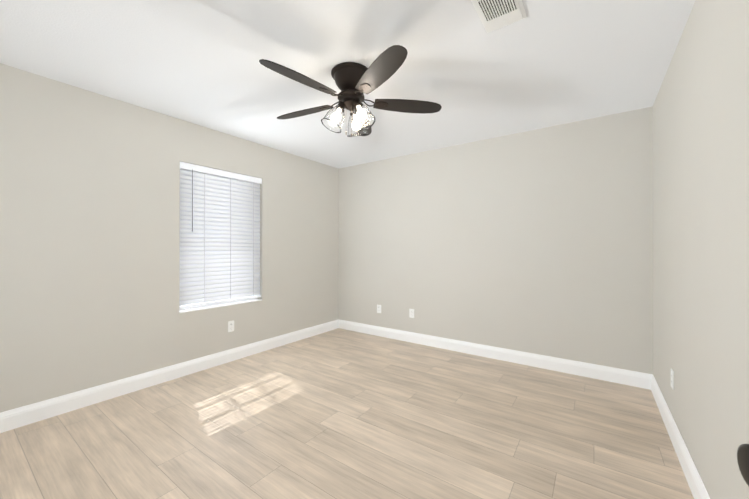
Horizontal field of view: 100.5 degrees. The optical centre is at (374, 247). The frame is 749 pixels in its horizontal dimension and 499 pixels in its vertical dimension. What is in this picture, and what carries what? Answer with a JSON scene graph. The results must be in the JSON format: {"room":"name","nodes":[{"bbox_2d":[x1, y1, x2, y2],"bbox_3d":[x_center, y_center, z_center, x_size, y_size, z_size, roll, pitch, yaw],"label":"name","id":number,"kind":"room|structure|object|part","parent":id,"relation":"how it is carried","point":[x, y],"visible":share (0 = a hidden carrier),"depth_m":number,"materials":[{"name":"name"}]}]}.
{"room":"empty bedroom","nodes":[
{"label":"empty bedroom","id":0,"kind":"room"},
{"bbox_2d":[0,63,338,412],"bbox_3d":[-1.675,0.000,3.314,0.150,2.440,3.978,0,0,35],"label":"wall","id":1,"kind":"structure","parent":0,"point":[89,239],"depth_m":2.56,"materials":[{"name":"paint"}]},
{"bbox_2d":[0,319,339,432],"bbox_3d":[-1.607,1.155,3.264,0.016,0.130,3.678,0,0,35],"label":"baseboard","id":2,"kind":"structure","parent":1,"relation":"attached to","point":[31,413],"depth_m":2.66,"materials":[{"name":"white"}]},
{"bbox_2d":[179,168,257,310],"bbox_3d":[-1.678,-0.102,3.379,0.060,1.445,0.900,0,0,35],"label":"window","id":3,"kind":"structure","parent":1,"relation":"in","point":[193,307],"depth_m":3.33,"materials":[{"name":"white plastic"}]},
{"bbox_2d":[179,162,261,307],"bbox_3d":[-1.613,-0.123,3.332,0.074,1.397,0.894,0,0,35],"label":"window blinds","id":4,"kind":"object","parent":3,"relation":"attached to","point":[219,239],"visible":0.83,"depth_m":3.28,"materials":[{"name":"white plastic"}]},
{"bbox_2d":[179,299,261,312],"bbox_3d":[-1.620,0.614,3.336,0.083,0.012,0.898,0,0,35],"label":"window sill","id":5,"kind":"structure","parent":1,"relation":"attached to","point":[210,307],"depth_m":3.28,"materials":[{"name":"white"}]},
{"bbox_2d":[228,320,233,331],"bbox_3d":[-1.546,0.845,3.358,0.006,0.115,0.070,0,0,35],"label":"electrical outlet","id":6,"kind":"object","parent":1,"relation":"attached to","point":[230,326],"visible":1,"depth_m":3.35,"materials":[{"name":"white plastic"}]},
{"bbox_2d":[0,328,693,498],"bbox_3d":[-0.139,1.278,2.223,3.914,0.120,3.978,0,0,35],"label":"floor","id":7,"kind":"structure","parent":0,"point":[338,413],"depth_m":2.02,"materials":[{"name":"brown wood"}]},
{"bbox_2d":[0,0,695,168],"bbox_3d":[-0.139,-1.282,2.228,3.914,0.120,3.978,0,0,35],"label":"ceiling","id":8,"kind":"structure","parent":0,"point":[546,63],"depth_m":2.02,"materials":[{"name":"white paint"}]},
{"bbox_2d":[259,45,441,136],"bbox_3d":[-0.205,-0.992,2.170,1.259,0.461,1.255,0,0,35],"label":"fan","id":9,"kind":"object","parent":8,"relation":"hanging from","point":[354,81],"visible":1,"depth_m":2.09,"materials":[{"name":"brown wood"}]},
{"bbox_3d":[-0.451,-1.026,1.882,0.167,0.036,0.502,0,0,35],"label":"blade","id":10,"kind":"part","parent":9,"relation":"part of","materials":[{"name":"brown wood"}]},
{"bbox_3d":[-0.535,-1.025,2.359,0.502,0.036,0.169,0,0,35],"label":"blade","id":11,"kind":"part","parent":9,"relation":"part of","materials":[{"name":"brown wood"}]},
{"bbox_3d":[-0.293,-0.894,2.147,0.155,0.177,0.158,0,0,35],"label":"lamp shade","id":12,"kind":"part","parent":9,"relation":"part of","materials":[{"name":"clear glass"}]},
{"bbox_2d":[338,101,344,108],"bbox_3d":[-0.235,-0.981,2.161,0.068,0.067,0.070,0,0,35],"label":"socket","id":13,"kind":"object","parent":9,"relation":"attached to","point":[341,105],"depth_m":2.14,"materials":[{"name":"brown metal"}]},
{"bbox_3d":[-0.164,-1.089,2.179,0.276,0.266,0.276,0,0,35],"label":"motor","id":14,"kind":"part","parent":9,"relation":"part of","materials":[{"name":"brown metal"}]},
{"bbox_3d":[-0.132,-0.894,2.304,0.154,0.177,0.161,0,0,35],"label":"lamp shade","id":15,"kind":"part","parent":9,"relation":"part of","materials":[{"name":"clear glass"}]},
{"bbox_3d":[-0.106,-1.025,2.580,0.294,0.036,0.470,0,0,35],"label":"blade","id":16,"kind":"part","parent":9,"relation":"part of","materials":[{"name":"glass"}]},
{"bbox_3d":[-0.090,-0.914,2.102,0.076,0.106,0.065,0,0,35],"label":"bulb","id":17,"kind":"part","parent":9,"relation":"part of","materials":[{"name":"white glass"}]},
{"bbox_3d":[-0.076,-0.894,2.086,0.162,0.177,0.155,0,0,35],"label":"lamp shade","id":18,"kind":"part","parent":9,"relation":"part of","materials":[{"name":"clear glass"}]},
{"bbox_3d":[0.030,-1.026,1.821,0.473,0.036,0.292,0,0,35],"label":"blade","id":19,"kind":"part","parent":9,"relation":"part of","materials":[{"name":"brown wood"}]},
{"bbox_3d":[0.233,-1.025,2.250,0.397,0.036,0.400,0,0,35],"label":"blade","id":20,"kind":"part","parent":9,"relation":"part of","materials":[{"name":"brown wood"}]},
{"bbox_2d":[471,0,526,32],"bbox_3d":[0.590,-1.217,1.519,0.205,0.013,0.460,0,0,35],"label":"ceiling vent","id":21,"kind":"object","parent":8,"relation":"in","point":[493,15],"visible":1,"depth_m":1.60,"materials":[{"name":"white metal"}]},
{"bbox_2d":[339,106,652,373],"bbox_3d":[0.967,0.001,3.787,3.614,2.440,0.150,0,0,35],"label":"wall","id":22,"kind":"structure","parent":0,"point":[538,241],"depth_m":3.30,"materials":[{"name":"paint"}]},
{"bbox_2d":[377,304,380,312],"bbox_3d":[0.064,0.847,4.330,0.070,0.115,0.006,0,0,35],"label":"electrical outlet","id":23,"kind":"object","parent":22,"relation":"attached to","point":[378,308],"visible":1,"depth_m":4.33,"materials":[{"name":"white plastic"}]},
{"bbox_2d":[409,309,413,317],"bbox_3d":[0.483,0.846,4.033,0.070,0.115,0.006,0,0,35],"label":"electrical outlet","id":24,"kind":"object","parent":22,"relation":"attached to","point":[411,313],"visible":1,"depth_m":4.03,"materials":[{"name":"white plastic"}]},
{"bbox_2d":[340,320,647,388],"bbox_3d":[0.913,1.156,3.722,3.540,0.130,0.016,0,0,35],"label":"baseboard","id":25,"kind":"structure","parent":22,"relation":"attached to","point":[616,375],"depth_m":3.31,"materials":[{"name":"white"}]},
{"bbox_2d":[653,0,748,498],"bbox_3d":[1.396,-0.004,1.138,0.150,2.440,3.978,0,0,35],"label":"wall","id":26,"kind":"structure","parent":0,"point":[701,227],"depth_m":1.39,"materials":[{"name":"paint"}]},
{"bbox_2d":[671,369,673,389],"bbox_3d":[1.916,0.843,2.005,0.006,0.115,0.070,0,0,35],"label":"electrical outlet","id":27,"kind":"object","parent":26,"relation":"attached to","point":[672,378],"visible":1,"depth_m":1.98,"materials":[{"name":"white plastic"}]},
{"bbox_2d":[648,374,709,498],"bbox_3d":[1.328,1.151,1.184,0.016,0.130,3.678,0,0,35],"label":"baseboard","id":28,"kind":"structure","parent":26,"relation":"attached to","point":[698,490],"depth_m":1.78,"materials":[{"name":"white"}]},
{"bbox_2d":[737,444,748,485],"bbox_3d":[0.395,0.199,0.097,0.220,2.010,0.752,0,0,35],"label":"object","id":29,"kind":"structure","parent":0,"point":[743,456],"depth_m":0.41,"materials":[{"name":"black"}]}
]}

